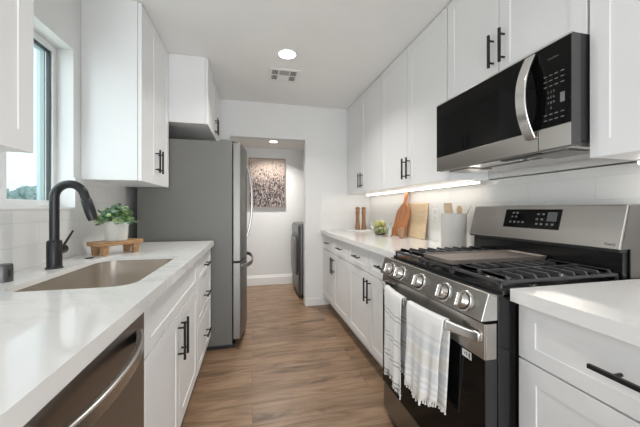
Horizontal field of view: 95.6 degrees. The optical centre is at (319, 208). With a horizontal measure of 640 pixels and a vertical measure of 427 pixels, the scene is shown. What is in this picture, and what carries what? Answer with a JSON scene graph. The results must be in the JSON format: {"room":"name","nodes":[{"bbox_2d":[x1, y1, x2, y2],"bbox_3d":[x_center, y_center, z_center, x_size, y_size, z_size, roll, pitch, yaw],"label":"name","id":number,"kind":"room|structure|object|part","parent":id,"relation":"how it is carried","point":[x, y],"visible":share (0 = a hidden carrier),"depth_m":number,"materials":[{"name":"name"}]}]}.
{"room":"kitchen","nodes":[
{"label":"kitchen","id":0,"kind":"room"},
{"bbox_2d":[27,0,136,268],"bbox_3d":[-1.128,-0.035,0.245,0.155,2.430,6.190,0,0,-13],"label":"wall","id":1,"kind":"structure","parent":0,"point":[58,22],"depth_m":1.60,"materials":[{"name":"paint"}]},
{"bbox_2d":[0,0,33,152],"bbox_3d":[-0.907,-0.709,0.412,0.348,1.078,0.914,0,0,-13],"label":"upper cabinet","id":2,"kind":"object","parent":1,"relation":"attached to","point":[16,16],"visible":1,"depth_m":0.82,"materials":[{"name":"paint"}]},
{"bbox_2d":[0,30,75,209],"bbox_3d":[-1.345,-0.438,1.206,0.166,0.885,0.790,0,0,-13],"label":"window","id":3,"kind":"structure","parent":1,"relation":"in","point":[46,52],"depth_m":1.55,"materials":[{"name":"paint"}]},
{"bbox_3d":[-1.417,-0.447,1.189,0.018,0.864,0.788,0,0,-13],"label":"exterior casing","id":4,"kind":"part","parent":3,"relation":"part of","materials":[{"name":"white"}]},
{"bbox_3d":[-1.319,-0.002,1.212,0.112,0.014,0.790,0,0,-13],"label":"sill","id":5,"kind":"part","parent":3,"relation":"part of","materials":[{"name":"paint"}]},
{"bbox_2d":[0,178,124,271],"bbox_3d":[-1.224,0.043,1.013,0.008,0.433,2.530,0,0,-13],"label":"backsplash","id":6,"kind":"structure","parent":1,"relation":"attached to","point":[24,234],"depth_m":1.37,"materials":[{"name":"tile"}]},
{"bbox_2d":[81,0,168,187],"bbox_3d":[-1.277,-0.709,1.999,0.348,1.078,0.585,0,0,-13],"label":"upper cabinet","id":7,"kind":"object","parent":1,"relation":"attached to","point":[125,60],"visible":1,"depth_m":1.72,"materials":[{"name":"paint"}]},
{"bbox_3d":[-1.118,-0.706,1.886,0.020,1.072,0.288,0,0,-13],"label":"door","id":8,"kind":"part","parent":7,"relation":"part of","materials":[{"name":"paint"}]},
{"bbox_3d":[-1.117,-0.328,2.004,0.035,0.160,0.011,0,0,-13],"label":"handle","id":9,"kind":"part","parent":7,"relation":"part of","materials":[{"name":"black metal"}]},
{"bbox_3d":[-1.132,-0.328,2.066,0.035,0.160,0.011,0,0,-13],"label":"handle","id":10,"kind":"part","parent":7,"relation":"part of","materials":[{"name":"black metal"}]},
{"bbox_3d":[-1.185,-0.706,2.171,0.020,1.072,0.288,0,0,-13],"label":"door","id":11,"kind":"part","parent":7,"relation":"part of","materials":[{"name":"paint"}]},
{"bbox_2d":[169,53,219,140],"bbox_3d":[-1.308,-0.973,2.776,0.642,0.550,0.934,0,0,-13],"label":"upper cabinet","id":12,"kind":"object","parent":1,"relation":"attached to","point":[194,100],"visible":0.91,"depth_m":2.37,"materials":[{"name":"paint"}]},
{"bbox_3d":[-0.986,-0.970,2.612,0.020,0.544,0.462,0,0,-13],"label":"door","id":13,"kind":"part","parent":12,"relation":"part of","materials":[{"name":"paint"}]},
{"bbox_3d":[-1.092,-0.970,3.067,0.020,0.544,0.462,0,0,-13],"label":"door","id":14,"kind":"part","parent":12,"relation":"part of","materials":[{"name":"paint"}]},
{"bbox_2d":[244,147,303,275],"bbox_3d":[-0.763,0.115,4.597,2.835,2.130,0.120,0,0,-13],"label":"wall","id":15,"kind":"structure","parent":0,"point":[270,233],"depth_m":4.55,"materials":[{"name":"paint"}]},
{"bbox_2d":[249,158,284,206],"bbox_3d":[-0.821,-0.405,4.503,0.560,0.760,0.034,0,0,-13],"label":"painting","id":16,"kind":"object","parent":15,"relation":"attached to","point":[267,174],"visible":1,"depth_m":4.49,"materials":[{"name":"brown"}]},
{"bbox_2d":[247,274,291,285],"bbox_3d":[-0.723,1.104,4.536,2.585,0.152,0.016,0,0,-13],"label":"baseboard","id":17,"kind":"structure","parent":15,"relation":"attached to","point":[256,280],"depth_m":4.51,"materials":[{"name":"paint"}]},
{"bbox_2d":[220,99,346,304],"bbox_3d":[-0.557,-0.035,3.495,2.435,2.430,0.120,0,0,-13],"label":"wall","id":18,"kind":"structure","parent":0,"point":[323,131],"depth_m":3.54,"materials":[{"name":"paint"}]},
{"bbox_2d":[305,297,327,305],"bbox_3d":[-0.039,1.135,3.548,0.283,0.090,0.012,0,0,-13],"label":"baseboard","id":19,"kind":"structure","parent":18,"relation":"attached to","point":[312,301],"depth_m":3.54,"materials":[{"name":"paint"}]},
{"bbox_2d":[321,194,369,229],"bbox_3d":[0.323,0.036,3.635,0.642,0.448,0.008,0,0,-13],"label":"backsplash","id":20,"kind":"structure","parent":18,"relation":"attached to","point":[337,210],"depth_m":3.62,"materials":[{"name":"tile"}]},
{"bbox_2d":[180,284,397,426],"bbox_3d":[0.123,1.230,1.025,3.035,0.100,7.540,0,0,-13],"label":"floor","id":21,"kind":"structure","parent":0,"point":[293,363],"depth_m":2.07,"materials":[{"name":"brown wood"}]},
{"bbox_2d":[23,312,143,426],"bbox_3d":[-0.761,0.741,0.562,0.684,0.876,0.596,0,0,-13],"label":"dishwasher","id":22,"kind":"object","parent":21,"relation":"on","point":[109,391],"visible":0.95,"depth_m":0.65,"materials":[{"name":"silver metal"}]},
{"bbox_3d":[-0.459,0.375,0.630,0.066,0.034,0.505,0,0,-13],"label":"handle","id":23,"kind":"part","parent":22,"relation":"part of","materials":[{"name":"metal"}]},
{"bbox_2d":[144,262,196,426],"bbox_3d":[-0.949,0.740,1.292,0.666,0.879,0.903,0,0,-13],"label":"base cabinet","id":24,"kind":"object","parent":21,"relation":"on","point":[170,323],"visible":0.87,"depth_m":1.22,"materials":[{"name":"paint"}]},
{"bbox_2d":[0,241,213,426],"bbox_3d":[-0.903,0.248,1.087,0.648,0.103,2.527,0,0,-13],"label":"countertop","id":25,"kind":"structure","parent":24,"relation":"on","point":[48,337],"depth_m":0.69,"materials":[{"name":"white stone"}]},
{"bbox_3d":[-1.133,0.229,1.038,0.053,0.063,0.052,0,0,-13],"label":"air gap cap","id":26,"kind":"part","parent":25,"relation":"part of","materials":[{"name":"grey metal"}]},
{"bbox_2d":[45,180,97,269],"bbox_3d":[-1.107,0.066,1.323,0.200,0.388,0.133,0,0,-13],"label":"faucet","id":27,"kind":"object","parent":25,"relation":"on","point":[55,247],"visible":1,"depth_m":1.27,"materials":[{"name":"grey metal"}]},
{"bbox_3d":[-1.171,0.136,1.349,0.011,0.073,0.056,0,0,6],"label":"lever","id":28,"kind":"part","parent":27,"relation":"part of","materials":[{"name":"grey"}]},
{"bbox_3d":[-1.106,0.006,1.284,0.158,0.268,0.036,0,0,-10],"label":"spout","id":29,"kind":"part","parent":27,"relation":"part of","materials":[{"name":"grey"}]},
{"bbox_2d":[15,259,172,291],"bbox_3d":[-0.904,0.380,1.270,0.427,0.200,0.725,0,0,-13],"label":"sink","id":30,"kind":"object","parent":25,"relation":"in","point":[120,272],"visible":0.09,"depth_m":1.54,"materials":[{"name":"metal"}]},
{"bbox_2d":[86,238,142,256],"bbox_3d":[-1.192,0.222,1.698,0.128,0.077,0.251,0,0,23],"label":"wooden riser","id":31,"kind":"object","parent":25,"relation":"on","point":[97,247],"visible":0.99,"depth_m":1.63,"materials":[{"name":"brown wood"}]},
{"bbox_3d":[-1.264,0.234,1.633,0.047,0.053,0.047,0,0,-13],"label":"leg","id":32,"kind":"part","parent":31,"relation":"part of","materials":[{"name":"brown wood"}]},
{"bbox_3d":[-1.190,0.234,1.602,0.047,0.053,0.047,0,0,-13],"label":"leg","id":33,"kind":"part","parent":31,"relation":"part of","materials":[{"name":"brown wood"}]},
{"bbox_2d":[94,203,137,240],"bbox_3d":[-1.200,0.074,1.701,0.232,0.219,0.231,0,0,-13],"label":"potted plant","id":34,"kind":"object","parent":31,"relation":"on","point":[116,221],"visible":1,"depth_m":1.66,"materials":[{"name":"green plant"}]},
{"bbox_3d":[-1.192,0.127,1.698,0.122,0.113,0.122,0,0,-13],"label":"pot","id":35,"kind":"part","parent":34,"relation":"part of","materials":[{"name":"ceramic"}]},
{"bbox_3d":[-1.195,0.234,1.795,0.047,0.053,0.047,0,0,-13],"label":"leg","id":36,"kind":"part","parent":31,"relation":"part of","materials":[{"name":"brown wood"}]},
{"bbox_3d":[-1.121,0.234,1.764,0.047,0.053,0.047,0,0,-13],"label":"leg","id":37,"kind":"part","parent":31,"relation":"part of","materials":[{"name":"brown wood"}]},
{"bbox_3d":[-0.617,0.757,1.137,0.020,0.549,0.446,0,0,-13],"label":"door","id":38,"kind":"part","parent":24,"relation":"part of","materials":[{"name":"paint"}]},
{"bbox_3d":[-0.634,0.605,1.332,0.035,0.175,0.011,0,0,-13],"label":"handle","id":39,"kind":"part","parent":24,"relation":"part of","materials":[{"name":"black metal"}]},
{"bbox_3d":[-0.649,0.605,1.395,0.035,0.175,0.011,0,0,-13],"label":"handle","id":40,"kind":"part","parent":24,"relation":"part of","materials":[{"name":"black metal"}]},
{"bbox_3d":[-0.719,0.757,1.577,0.020,0.549,0.446,0,0,-13],"label":"door","id":41,"kind":"part","parent":24,"relation":"part of","materials":[{"name":"paint"}]},
{"bbox_2d":[137,139,252,349],"bbox_3d":[-1.107,0.296,2.821,0.896,1.765,0.894,0,0,-13],"label":"refrigerator","id":42,"kind":"object","parent":21,"relation":"on","point":[205,199],"visible":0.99,"depth_m":2.41,"materials":[{"name":"grey metal"}]},
{"bbox_3d":[-0.785,0.781,2.896,0.106,0.647,0.894,0,0,-13],"label":"freezer drawer","id":43,"kind":"part","parent":42,"relation":"part of","materials":[{"name":"metal"}]},
{"bbox_3d":[-0.734,-0.059,2.677,0.106,1.007,0.444,0,0,-13],"label":"door","id":44,"kind":"part","parent":42,"relation":"part of","materials":[{"name":"metal"}]},
{"bbox_3d":[-0.724,0.495,2.911,0.108,0.036,0.830,0,0,-13],"label":"handle","id":45,"kind":"part","parent":42,"relation":"part of","materials":[{"name":"metal"}]},
{"bbox_3d":[-0.700,-0.080,2.870,0.072,0.724,0.026,0,0,-13],"label":"handle","id":46,"kind":"part","parent":42,"relation":"part of","materials":[{"name":"metal"}]},
{"bbox_2d":[197,249,211,375],"bbox_3d":[-1.120,0.740,2.024,0.666,0.878,0.596,0,0,-13],"label":"base cabinet","id":47,"kind":"object","parent":21,"relation":"on","point":[204,289],"visible":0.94,"depth_m":2.04,"materials":[{"name":"paint"}]},
{"bbox_3d":[-0.839,0.891,2.090,0.020,0.295,0.591,0,0,-13],"label":"drawer","id":48,"kind":"part","parent":47,"relation":"part of","materials":[{"name":"paint"}]},
{"bbox_3d":[-0.839,0.609,2.090,0.020,0.260,0.591,0,0,-13],"label":"drawer","id":49,"kind":"part","parent":47,"relation":"part of","materials":[{"name":"paint"}]},
{"bbox_3d":[-0.839,0.394,2.090,0.020,0.160,0.591,0,0,-13],"label":"drawer","id":50,"kind":"part","parent":47,"relation":"part of","materials":[{"name":"paint"}]},
{"bbox_2d":[291,222,303,297],"bbox_3d":[-0.022,0.687,4.195,0.736,0.984,0.660,0,0,-13],"label":"dryer","id":51,"kind":"object","parent":21,"relation":"on","point":[297,239],"visible":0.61,"depth_m":3.85,"materials":[{"name":"metal"}]},
{"bbox_3d":[-0.377,0.630,4.112,0.008,0.480,0.480,0,0,-13],"label":"door panel","id":52,"kind":"part","parent":51,"relation":"part of","materials":[{"name":"silver metal"}]},
{"bbox_3d":[-0.362,0.630,4.115,0.022,0.540,0.540,0,0,-13],"label":"door","id":53,"kind":"part","parent":51,"relation":"part of","materials":[{"name":"black plastic"}]},
{"bbox_3d":[-0.352,0.275,4.118,0.016,0.090,0.600,0,0,-13],"label":"control panel","id":54,"kind":"part","parent":51,"relation":"part of","materials":[{"name":"silver metal"}]},
{"bbox_2d":[323,234,358,338],"bbox_3d":[0.433,0.740,3.157,0.658,0.878,0.982,0,0,-13],"label":"base cabinet","id":55,"kind":"object","parent":21,"relation":"on","point":[336,262],"visible":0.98,"depth_m":2.96,"materials":[{"name":"paint"}]},
{"bbox_3d":[0.100,0.392,3.332,0.020,0.171,0.486,0,0,-13],"label":"drawer","id":56,"kind":"part","parent":55,"relation":"part of","materials":[{"name":"paint"}]},
{"bbox_3d":[0.100,0.765,3.332,0.020,0.564,0.486,0,0,-13],"label":"door","id":57,"kind":"part","parent":55,"relation":"part of","materials":[{"name":"paint"}]},
{"bbox_3d":[0.212,0.392,2.853,0.020,0.171,0.486,0,0,-13],"label":"drawer","id":58,"kind":"part","parent":55,"relation":"part of","materials":[{"name":"paint"}]},
{"bbox_3d":[0.212,0.765,2.853,0.020,0.564,0.486,0,0,-13],"label":"door","id":59,"kind":"part","parent":55,"relation":"part of","materials":[{"name":"paint"}]},
{"bbox_2d":[349,244,384,367],"bbox_3d":[0.651,0.740,2.223,0.658,0.878,0.930,0,0,-13],"label":"base cabinet","id":60,"kind":"object","parent":21,"relation":"on","point":[365,275],"visible":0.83,"depth_m":2.18,"materials":[{"name":"paint"}]},
{"bbox_3d":[0.321,0.392,2.385,0.020,0.171,0.460,0,0,-13],"label":"drawer","id":61,"kind":"part","parent":60,"relation":"part of","materials":[{"name":"paint"}]},
{"bbox_3d":[0.321,0.765,2.385,0.020,0.564,0.460,0,0,-13],"label":"door","id":62,"kind":"part","parent":60,"relation":"part of","materials":[{"name":"paint"}]},
{"bbox_3d":[0.354,0.605,2.121,0.035,0.175,0.011,0,0,-13],"label":"handle","id":63,"kind":"part","parent":60,"relation":"part of","materials":[{"name":"black metal"}]},
{"bbox_3d":[0.427,0.765,1.932,0.020,0.564,0.460,0,0,-13],"label":"door","id":64,"kind":"part","parent":60,"relation":"part of","materials":[{"name":"paint"}]},
{"bbox_3d":[0.427,0.392,1.932,0.020,0.171,0.460,0,0,-13],"label":"drawer","id":65,"kind":"part","parent":60,"relation":"part of","materials":[{"name":"paint"}]},
{"bbox_2d":[321,229,468,257],"bbox_3d":[0.541,0.280,2.700,0.642,0.040,1.910,0,0,-13],"label":"countertop","id":66,"kind":"structure","parent":60,"relation":"on","point":[383,245],"depth_m":2.32,"materials":[{"name":"white stone"}]},
{"bbox_2d":[342,229,370,230],"bbox_3d":[0.440,0.253,3.471,0.315,0.014,0.160,0,0,-13],"label":"serving tray","id":67,"kind":"object","parent":66,"relation":"on","point":[342,229],"visible":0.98,"depth_m":3.42,"materials":[{"name":"stone"}]},
{"bbox_2d":[355,207,359,229],"bbox_3d":[0.449,0.109,3.463,0.062,0.273,0.062,0,0,-13],"label":"pepper mill","id":68,"kind":"object","parent":67,"relation":"on","point":[357,225],"visible":1,"depth_m":3.44,"materials":[{"name":"brown wood"}]},
{"bbox_2d":[361,207,365,229],"bbox_3d":[0.524,0.109,3.480,0.062,0.273,0.062,0,0,-13],"label":"pepper mill","id":69,"kind":"object","parent":67,"relation":"on","point":[363,225],"visible":1,"depth_m":3.46,"materials":[{"name":"brown wood"}]},
{"bbox_2d":[369,222,390,234],"bbox_3d":[0.610,0.198,2.936,0.218,0.125,0.218,0,0,-13],"label":"glass bowl","id":70,"kind":"object","parent":66,"relation":"on","point":[377,228],"visible":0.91,"depth_m":2.86,"materials":[{"name":"clear"}]},
{"bbox_2d":[385,226,393,236],"bbox_3d":[0.655,0.214,2.746,0.082,0.092,0.082,0,0,-13],"label":"drinking glass","id":71,"kind":"object","parent":66,"relation":"on","point":[388,230],"visible":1,"depth_m":2.71,"materials":[{"name":"clear glass"}]},
{"bbox_2d":[393,192,409,235],"bbox_3d":[0.785,0.043,2.780,0.085,0.431,0.259,0,0,-13],"label":"cutting board","id":72,"kind":"object","parent":66,"relation":"on","point":[403,213],"visible":0.7,"depth_m":2.75,"materials":[{"name":"brown wood"}]},
{"bbox_2d":[398,228,406,237],"bbox_3d":[0.735,0.214,2.590,0.082,0.092,0.082,0,0,-13],"label":"drinking glass","id":73,"kind":"object","parent":66,"relation":"on","point":[402,232],"visible":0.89,"depth_m":2.56,"materials":[{"name":"clear glass"}]},
{"bbox_2d":[407,203,428,239],"bbox_3d":[0.864,0.103,2.607,0.053,0.311,0.315,0,0,-13],"label":"cutting board","id":74,"kind":"object","parent":66,"relation":"on","point":[417,223],"visible":0.79,"depth_m":2.56,"materials":[{"name":"brown wood"}]},
{"bbox_2d":[441,213,466,247],"bbox_3d":[0.896,0.144,1.945,0.160,0.231,0.160,0,0,-13],"label":"utensil crock","id":75,"kind":"object","parent":66,"relation":"on","point":[453,225],"visible":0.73,"depth_m":1.88,"materials":[{"name":"white ceramic"}]},
{"bbox_2d":[444,203,452,212],"bbox_3d":[0.871,0.102,1.974,0.038,0.289,0.088,0,0,-13],"label":"wooden spatula","id":76,"kind":"object","parent":75,"relation":"in","point":[448,208],"visible":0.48,"depth_m":1.97,"materials":[{"name":"brown wood"}]},
{"bbox_2d":[457,205,462,213],"bbox_3d":[0.932,0.110,1.941,0.019,0.272,0.056,0,0,-13],"label":"wooden spoon","id":77,"kind":"object","parent":75,"relation":"in","point":[459,208],"visible":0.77,"depth_m":1.93,"materials":[{"name":"brown wood"}]},
{"bbox_2d":[381,204,639,426],"bbox_3d":[0.764,0.580,1.377,0.786,1.200,0.758,0,0,-13],"label":"gas range","id":78,"kind":"object","parent":21,"relation":"on","point":[581,243],"visible":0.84,"depth_m":1.11,"materials":[{"name":"silver metal"}]},
{"bbox_3d":[0.369,0.321,1.561,0.048,0.062,0.059,0,0,-13],"label":"knob","id":79,"kind":"part","parent":78,"relation":"part of","materials":[{"name":"metal"}]},
{"bbox_2d":[384,285,406,399],"bbox_3d":[0.360,0.633,1.422,0.053,0.468,0.220,0,0,-8],"label":"dish towel","id":80,"kind":"object","parent":78,"relation":"hanging from","point":[395,313],"visible":0.97,"depth_m":1.37,"materials":[{"name":"white fabric"}]},
{"bbox_3d":[0.394,0.321,1.455,0.048,0.062,0.059,0,0,-13],"label":"knob","id":81,"kind":"part","parent":78,"relation":"part of","materials":[{"name":"metal"}]},
{"bbox_3d":[0.474,1.061,1.310,0.043,0.148,0.752,0,0,-13],"label":"storage drawer","id":82,"kind":"part","parent":78,"relation":"part of","materials":[{"name":"black metal"}]},
{"bbox_3d":[0.432,0.321,1.290,0.048,0.062,0.059,0,0,-13],"label":"knob","id":83,"kind":"part","parent":78,"relation":"part of","materials":[{"name":"metal"}]},
{"bbox_2d":[404,300,449,414],"bbox_3d":[0.421,0.597,1.164,0.053,0.396,0.224,0,0,-18],"label":"dish towel","id":84,"kind":"object","parent":78,"relation":"hanging from","point":[427,341],"visible":0.98,"depth_m":1.14,"materials":[{"name":"white fabric"}]},
{"bbox_3d":[0.415,0.423,1.294,0.071,0.036,0.718,0,0,-13],"label":"oven handle","id":85,"kind":"part","parent":78,"relation":"part of","materials":[{"name":"metal"}]},
{"bbox_3d":[0.449,0.735,1.304,0.003,0.486,0.750,0,0,-13],"label":"door glass","id":86,"kind":"part","parent":78,"relation":"part of","materials":[{"name":"black glass"}]},
{"bbox_3d":[0.464,0.319,1.308,0.064,0.091,0.756,0,0,-13],"label":"control panel","id":87,"kind":"part","parent":78,"relation":"part of","materials":[{"name":"metal"}]},
{"bbox_3d":[0.472,0.677,1.310,0.046,0.606,0.752,0,0,-13],"label":"oven door","id":88,"kind":"part","parent":78,"relation":"part of","materials":[{"name":"black plastic"}]},
{"bbox_3d":[0.470,0.321,1.125,0.048,0.062,0.059,0,0,-13],"label":"knob","id":89,"kind":"part","parent":78,"relation":"part of","materials":[{"name":"metal"}]},
{"bbox_2d":[391,257,520,426],"bbox_3d":[0.821,0.715,1.391,0.668,0.870,0.756,0,0,-13],"label":"oven","id":90,"kind":"object","parent":78,"relation":"in","point":[506,322],"depth_m":0.96,"materials":[{"name":"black metal"}]},
{"bbox_3d":[0.495,0.321,1.019,0.048,0.062,0.059,0,0,-13],"label":"knob","id":91,"kind":"part","parent":78,"relation":"part of","materials":[{"name":"metal"}]},
{"bbox_2d":[423,250,546,264],"bbox_3d":[0.777,0.226,1.381,0.523,0.020,0.220,0,0,-13],"label":"griddle","id":92,"kind":"object","parent":78,"relation":"on","point":[487,256],"visible":1,"depth_m":1.36,"materials":[{"name":"grey metal"}]},
{"bbox_3d":[0.548,0.320,0.939,0.057,0.084,0.002,0,0,-13],"label":"plate","id":93,"kind":"part","parent":78,"relation":"part of","materials":[{"name":"metal"}]},
{"bbox_3d":[0.695,0.261,1.114,0.108,0.014,0.108,0,0,-13],"label":"burner","id":94,"kind":"part","parent":78,"relation":"part of","materials":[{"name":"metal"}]},
{"bbox_2d":[394,254,615,296],"bbox_3d":[0.830,0.280,1.393,0.650,0.024,0.756,0,0,-13],"label":"cooktop","id":95,"kind":"object","parent":78,"relation":"in","point":[503,290],"depth_m":1.10,"materials":[{"name":"black metal"}]},
{"bbox_3d":[1.038,0.157,1.442,0.042,0.010,0.756,0,0,-13],"label":"backguard trim","id":96,"kind":"part","parent":78,"relation":"part of","materials":[{"name":"black plastic"}]},
{"bbox_3d":[1.093,0.210,1.455,0.100,0.116,0.744,0,0,-13],"label":"riser panel","id":97,"kind":"part","parent":78,"relation":"part of","materials":[{"name":"black metal"}]},
{"bbox_2d":[519,304,639,426],"bbox_3d":[1.019,0.740,0.646,0.658,0.878,0.755,0,0,-13],"label":"base cabinet","id":98,"kind":"object","parent":21,"relation":"on","point":[571,374],"visible":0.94,"depth_m":0.79,"materials":[{"name":"paint"}]},
{"bbox_2d":[510,279,639,346],"bbox_3d":[1.022,0.280,0.640,0.642,0.040,0.781,0,0,-13],"label":"countertop","id":99,"kind":"structure","parent":98,"relation":"on","point":[609,308],"depth_m":0.81,"materials":[{"name":"white stone"}]},
{"bbox_3d":[0.699,0.765,0.765,0.020,0.564,0.372,0,0,-13],"label":"door","id":100,"kind":"part","parent":98,"relation":"part of","materials":[{"name":"paint"}]},
{"bbox_3d":[0.715,0.390,0.575,0.035,0.011,0.310,0,0,-13],"label":"handle","id":101,"kind":"part","parent":98,"relation":"part of","materials":[{"name":"black metal"}]},
{"bbox_2d":[132,0,451,149],"bbox_3d":[0.117,-1.150,1.049,3.035,0.400,7.490,0,0,-13],"label":"ceiling","id":102,"kind":"structure","parent":0,"point":[342,47],"depth_m":2.14,"materials":[{"name":"paint"}]},
{"bbox_2d":[268,67,300,82],"bbox_3d":[-0.340,-1.246,2.709,0.280,0.008,0.260,0,0,-13],"label":"ceiling vent","id":103,"kind":"object","parent":102,"relation":"in","point":[275,74],"visible":1,"depth_m":2.70,"materials":[{"name":"paint"}]},
{"bbox_2d":[277,49,296,58],"bbox_3d":[-0.264,-1.247,2.338,0.158,0.004,0.158,0,0,-13],"label":"recessed light","id":104,"kind":"object","parent":102,"relation":"in","point":[283,53],"visible":1,"depth_m":2.33,"materials":[{"name":"paint"}]},
{"bbox_3d":[1.377,-0.035,0.830,0.120,2.430,6.190,0,0,-13],"label":"wall","id":105,"kind":"structure","parent":0,"visible":0},
{"bbox_2d":[347,75,395,194],"bbox_3d":[0.586,-0.714,3.193,0.344,1.068,0.982,0,0,-13],"label":"upper cabinet","id":106,"kind":"object","parent":105,"relation":"attached to","point":[364,116],"visible":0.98,"depth_m":3.06,"materials":[{"name":"paint"}]},
{"bbox_3d":[0.407,-0.711,3.403,0.020,1.062,0.486,0,0,-13],"label":"door","id":107,"kind":"part","parent":106,"relation":"part of","materials":[{"name":"paint"}]},
{"bbox_3d":[0.443,-0.310,3.127,0.035,0.160,0.011,0,0,-13],"label":"handle","id":108,"kind":"part","parent":106,"relation":"part of","materials":[{"name":"black metal"}]},
{"bbox_3d":[0.518,-0.711,2.925,0.020,1.062,0.486,0,0,-13],"label":"door","id":109,"kind":"part","parent":106,"relation":"part of","materials":[{"name":"paint"}]},
{"bbox_2d":[381,7,488,189],"bbox_3d":[0.804,-0.714,2.259,0.344,1.068,0.930,0,0,-13],"label":"upper cabinet","id":110,"kind":"object","parent":105,"relation":"attached to","point":[415,83],"visible":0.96,"depth_m":2.12,"materials":[{"name":"paint"}]},
{"bbox_3d":[0.628,-0.711,2.457,0.020,1.062,0.460,0,0,-13],"label":"door","id":111,"kind":"part","parent":110,"relation":"part of","materials":[{"name":"paint"}]},
{"bbox_3d":[0.647,-0.310,2.255,0.035,0.160,0.011,0,0,-13],"label":"handle","id":112,"kind":"part","parent":110,"relation":"part of","materials":[{"name":"black metal"}]},
{"bbox_3d":[0.661,-0.310,2.193,0.035,0.160,0.011,0,0,-13],"label":"handle","id":113,"kind":"part","parent":110,"relation":"part of","materials":[{"name":"black metal"}]},
{"bbox_2d":[366,180,480,195],"bbox_3d":[0.798,-0.172,2.725,0.038,0.020,1.815,0,0,-13],"label":"light","id":114,"kind":"object","parent":110,"relation":"attached to","point":[474,181],"visible":1,"depth_m":2.28,"materials":[{"name":"paint"}]},
{"bbox_3d":[0.734,-0.711,2.004,0.020,1.062,0.460,0,0,-13],"label":"door","id":115,"kind":"part","parent":110,"relation":"part of","materials":[{"name":"paint"}]},
{"bbox_2d":[432,208,437,221],"bbox_3d":[0.943,0.050,2.377,0.006,0.110,0.070,0,0,-13],"label":"wall outlet","id":116,"kind":"object","parent":105,"relation":"attached to","point":[434,210],"visible":1,"depth_m":2.37,"materials":[{"name":"paint"}]},
{"bbox_2d":[370,158,639,245],"bbox_3d":[1.033,-0.010,2.023,0.008,0.540,3.470,0,0,-13],"label":"backsplash","id":117,"kind":"structure","parent":105,"relation":"attached to","point":[589,180],"depth_m":1.54,"materials":[{"name":"tile"}]},
{"bbox_2d":[448,0,589,98],"bbox_3d":[0.997,-0.936,1.432,0.344,0.624,0.762,0,0,-13],"label":"upper cabinet","id":118,"kind":"object","parent":105,"relation":"attached to","point":[485,37],"visible":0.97,"depth_m":1.40,"materials":[{"name":"paint"}]},
{"bbox_3d":[0.830,-0.933,1.589,0.020,0.618,0.376,0,0,-13],"label":"door","id":119,"kind":"part","parent":118,"relation":"part of","materials":[{"name":"paint"}]},
{"bbox_3d":[0.840,-0.772,1.428,0.035,0.160,0.011,0,0,-13],"label":"handle","id":120,"kind":"part","parent":118,"relation":"part of","materials":[{"name":"black metal"}]},
{"bbox_3d":[0.854,-0.772,1.366,0.035,0.160,0.011,0,0,-13],"label":"handle","id":121,"kind":"part","parent":118,"relation":"part of","materials":[{"name":"black metal"}]},
{"bbox_2d":[436,31,589,173],"bbox_3d":[0.945,-0.419,1.420,0.433,0.407,0.760,0,0,-13],"label":"microwave","id":122,"kind":"object","parent":118,"relation":"attached to","point":[533,111],"visible":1,"depth_m":1.18,"materials":[{"name":"black metal"}]},
{"bbox_3d":[0.780,-0.462,1.443,0.003,0.307,0.638,0,0,-13],"label":"door","id":123,"kind":"part","parent":122,"relation":"part of","materials":[{"name":"black glass"}]},
{"bbox_3d":[0.816,-0.442,1.152,0.060,0.333,0.044,0,0,-13],"label":"door handle","id":124,"kind":"part","parent":122,"relation":"part of","materials":[{"name":"metal"}]},
{"bbox_3d":[0.917,-0.933,1.218,0.020,0.618,0.376,0,0,-13],"label":"door","id":125,"kind":"part","parent":118,"relation":"part of","materials":[{"name":"paint"}]},
{"bbox_2d":[590,0,639,159],"bbox_3d":[1.171,-0.714,0.686,0.344,1.068,0.763,0,0,-13],"label":"upper cabinet","id":126,"kind":"object","parent":105,"relation":"attached to","point":[614,24],"visible":1,"depth_m":0.96,"materials":[{"name":"paint"}]},
{"label":"outside","id":127,"kind":"structure","parent":0,"visible":0},
{"bbox_3d":[-36.059,1.505,19.820,58.785,0.050,65.000,0,0,-13],"label":"ground","id":128,"kind":"structure","parent":127,"visible":0},
{"bbox_2d":[6,188,21,198],"bbox_3d":[-25.862,-0.349,22.666,3.167,3.658,3.039,0,0,-13],"label":"tree","id":129,"kind":"object","parent":128,"relation":"on","point":[10,195],"visible":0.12,"depth_m":23.21,"materials":[{"name":"green plant"}]},
{"bbox_2d":[13,185,36,199],"bbox_3d":[-27.039,-0.474,27.505,3.295,3.909,2.964,0,0,-13],"label":"tree","id":130,"kind":"object","parent":128,"relation":"on","point":[26,192],"visible":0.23,"depth_m":26.46,"materials":[{"name":"green plant"}]}
]}

